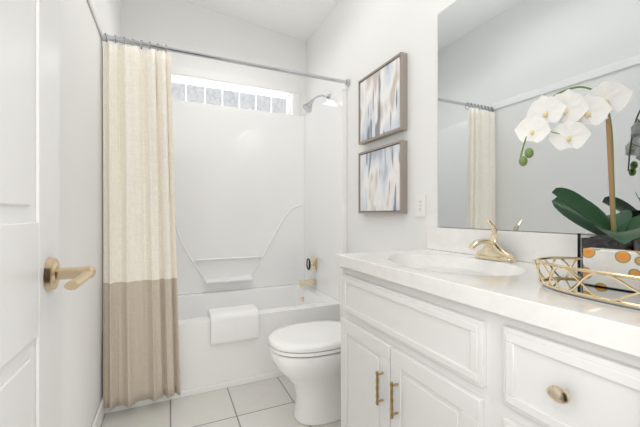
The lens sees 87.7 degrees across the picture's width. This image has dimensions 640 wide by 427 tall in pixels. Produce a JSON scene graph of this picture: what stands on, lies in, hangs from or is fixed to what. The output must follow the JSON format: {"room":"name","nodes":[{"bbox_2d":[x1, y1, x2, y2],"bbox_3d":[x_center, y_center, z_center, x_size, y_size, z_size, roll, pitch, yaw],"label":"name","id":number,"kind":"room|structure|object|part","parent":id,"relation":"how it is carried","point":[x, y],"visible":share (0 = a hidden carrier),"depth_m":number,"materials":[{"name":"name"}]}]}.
{"room":"bathroom","nodes":[
{"label":"bathroom","id":0,"kind":"room"},
{"bbox_2d":[59,0,120,426],"bbox_3d":[-1.021,-0.395,1.271,0.150,2.970,3.300,0,0,-24],"label":"wall","id":1,"kind":"structure","parent":0,"point":[80,207],"depth_m":1.38,"materials":[{"name":"white paint"}]},
{"bbox_2d":[0,0,95,426],"bbox_3d":[-0.371,0.072,0.351,0.123,2.025,0.760,0,0,-24],"label":"door","id":2,"kind":"structure","parent":1,"relation":"in","point":[29,202],"depth_m":0.55,"materials":[{"name":"white"}]},
{"bbox_3d":[-0.463,0.116,0.610,0.075,0.066,0.153,0,0,-24],"label":"door handle","id":3,"kind":"part","parent":2,"relation":"part of","materials":[{"name":"gold metal"}]},
{"bbox_2d":[88,0,103,36],"bbox_3d":[-0.744,-0.968,0.864,0.012,0.055,2.050,0,0,-24],"label":"trim","id":4,"kind":"structure","parent":1,"relation":"attached to","point":[94,10],"depth_m":1.62,"materials":[{"name":"white"}]},
{"bbox_2d":[92,397,104,426],"bbox_3d":[-0.746,1.040,0.869,0.012,0.100,2.060,0,0,-24],"label":"baseboard","id":5,"kind":"structure","parent":1,"relation":"attached to","point":[99,417],"depth_m":1.64,"materials":[{"name":"white"}]},
{"bbox_2d":[101,33,349,85],"bbox_3d":[-0.483,-0.939,2.104,1.516,0.066,0.047,0,0,-24],"label":"rail","id":6,"kind":"object","parent":1,"relation":"attached to","point":[140,43],"visible":0.79,"depth_m":2.00,"materials":[{"name":"silver metal"}]},
{"bbox_2d":[103,41,180,410],"bbox_3d":[-0.976,0.063,1.840,0.382,1.955,0.064,0,0,-24],"label":"curtain","id":7,"kind":"object","parent":6,"relation":"hanging from","point":[141,358],"visible":1,"depth_m":1.83,"materials":[{"name":"fabric"}]},
{"bbox_2d":[121,0,305,116],"bbox_3d":[-0.854,-0.395,2.918,1.520,2.970,0.160,0,0,-24],"label":"wall","id":8,"kind":"structure","parent":0,"point":[182,24],"depth_m":2.82,"materials":[{"name":"white paint"}]},
{"bbox_2d":[172,77,289,114],"bbox_3d":[-0.794,-1.010,2.963,1.099,0.226,0.050,0,0,-24],"label":"window","id":9,"kind":"structure","parent":8,"relation":"in","point":[222,87],"depth_m":2.96,"materials":[{"name":"white"}]},
{"bbox_2d":[172,82,285,113],"bbox_3d":[-0.794,-1.010,2.963,1.033,0.160,0.010,0,0,-24],"label":"window panel","id":10,"kind":"object","parent":9,"relation":"attached to","point":[195,93],"visible":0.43,"depth_m":2.95,"materials":[{"name":"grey glass"}]},
{"bbox_2d":[171,65,299,115],"bbox_3d":[-0.750,-1.052,2.868,1.233,0.275,0.014,0,0,-24],"label":"trim","id":11,"kind":"structure","parent":8,"relation":"attached to","point":[198,73],"depth_m":2.90,"materials":[{"name":"white"}]},
{"bbox_2d":[101,376,340,426],"bbox_3d":[-0.261,1.140,1.617,1.920,0.100,3.300,0,0,-24],"label":"floor","id":12,"kind":"structure","parent":0,"point":[267,403],"depth_m":1.84,"materials":[{"name":"tile"}]},
{"bbox_2d":[105,89,346,413],"bbox_3d":[-0.656,0.090,2.483,1.516,2.000,0.794,0,0,-24],"label":"bathtub","id":13,"kind":"object","parent":12,"relation":"on","point":[260,207],"visible":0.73,"depth_m":2.78,"materials":[{"name":"white plastic"}]},
{"bbox_2d":[208,304,258,345],"bbox_3d":[-0.563,0.710,2.152,0.290,0.185,0.194,0,0,-24],"label":"towel","id":14,"kind":"object","parent":13,"relation":"on","point":[234,324],"visible":0.94,"depth_m":2.07,"materials":[{"name":"white fabric"}]},
{"bbox_2d":[299,256,316,286],"bbox_3d":[-0.111,0.504,2.884,0.135,0.249,0.120,0,0,-24],"label":"tub faucet","id":15,"kind":"object","parent":13,"relation":"attached to","point":[312,264],"visible":1,"depth_m":2.87,"materials":[{"name":"gold metal"}]},
{"bbox_2d":[269,265,342,425],"bbox_3d":[0.069,0.693,1.856,0.706,0.795,0.460,0,0,-24],"label":"toilet","id":16,"kind":"object","parent":12,"relation":"on","point":[316,382],"visible":0.27,"depth_m":1.71,"materials":[{"name":"white ceramic"}]},
{"bbox_2d":[268,321,340,357],"bbox_3d":[-0.026,0.672,1.812,0.508,0.058,0.372,0,0,-24],"label":"seat","id":17,"kind":"object","parent":16,"relation":"attached to","point":[310,339],"visible":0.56,"depth_m":1.70,"materials":[{"name":"white ceramic"}]},
{"bbox_2d":[335,227,639,426],"bbox_3d":[0.544,0.579,1.000,0.563,1.023,1.224,0,0,-24],"label":"bathroom vanity","id":18,"kind":"object","parent":12,"relation":"on","point":[432,335],"visible":1,"depth_m":0.85,"materials":[{"name":"white wood"}]},
{"bbox_2d":[468,219,516,261],"bbox_3d":[0.618,0.098,1.243,0.160,0.152,0.164,0,0,-24],"label":"faucet","id":19,"kind":"object","parent":18,"relation":"on","point":[493,249],"visible":1,"depth_m":1.24,"materials":[{"name":"gold metal"}]},
{"bbox_2d":[514,81,639,277],"bbox_3d":[0.741,-0.086,0.854,0.290,0.520,0.319,0,0,-24],"label":"orchid","id":20,"kind":"object","parent":18,"relation":"on","point":[575,113],"visible":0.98,"depth_m":0.89,"materials":[{"name":"white plant"}]},
{"bbox_2d":[533,257,639,309],"bbox_3d":[0.679,0.143,0.644,0.246,0.062,0.496,0,0,-24],"label":"tray","id":21,"kind":"object","parent":18,"relation":"on","point":[574,285],"visible":0.88,"depth_m":0.71,"materials":[{"name":"gold metal"}]},
{"bbox_2d":[583,247,639,291],"bbox_3d":[0.682,0.125,0.734,0.040,0.085,0.160,0,0,-29],"label":"soap box","id":22,"kind":"object","parent":21,"relation":"on","point":[624,262],"visible":0.94,"depth_m":0.74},
{"bbox_2d":[183,0,339,41],"bbox_3d":[-0.261,-1.754,1.617,1.920,0.286,3.300,0,0,-24],"label":"ceiling","id":23,"kind":"structure","parent":0,"point":[301,19],"depth_m":2.77,"materials":[{"name":"white paint"}]},
{"bbox_2d":[306,0,574,262],"bbox_3d":[0.499,-0.395,1.964,0.150,2.970,3.300,0,0,-24],"label":"wall","id":24,"kind":"structure","parent":0,"point":[354,42],"depth_m":1.99,"materials":[{"name":"white paint"}]},
{"bbox_2d":[303,94,329,111],"bbox_3d":[-0.031,-0.888,2.667,0.227,0.164,0.084,0,0,-24],"label":"shower head","id":25,"kind":"object","parent":24,"relation":"attached to","point":[307,107],"visible":0.98,"depth_m":2.64},
{"bbox_2d":[358,52,406,144],"bbox_3d":[0.366,-0.667,2.018,0.042,0.420,0.447,0,0,-24],"label":"picture","id":26,"kind":"object","parent":24,"relation":"attached to","point":[382,101],"visible":1,"depth_m":1.96,"materials":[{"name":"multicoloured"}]},
{"bbox_2d":[358,140,406,213],"bbox_3d":[0.366,-0.200,2.018,0.042,0.400,0.447,0,0,-24],"label":"picture","id":27,"kind":"object","parent":24,"relation":"attached to","point":[382,179],"visible":1,"depth_m":1.96,"materials":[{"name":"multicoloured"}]},
{"bbox_2d":[416,194,425,216],"bbox_3d":[0.520,-0.040,1.722,0.008,0.114,0.070,0,0,-24],"label":"electrical outlet","id":28,"kind":"object","parent":24,"relation":"attached to","point":[420,205],"visible":1,"depth_m":1.71,"materials":[{"name":"white plastic"}]},
{"bbox_2d":[438,0,639,233],"bbox_3d":[0.811,-0.449,1.085,0.006,1.026,1.158,0,0,-24],"label":"mirror","id":29,"kind":"object","parent":24,"relation":"attached to","point":[503,65],"visible":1,"depth_m":1.21,"materials":[{"name":"clear glass"}]}
]}

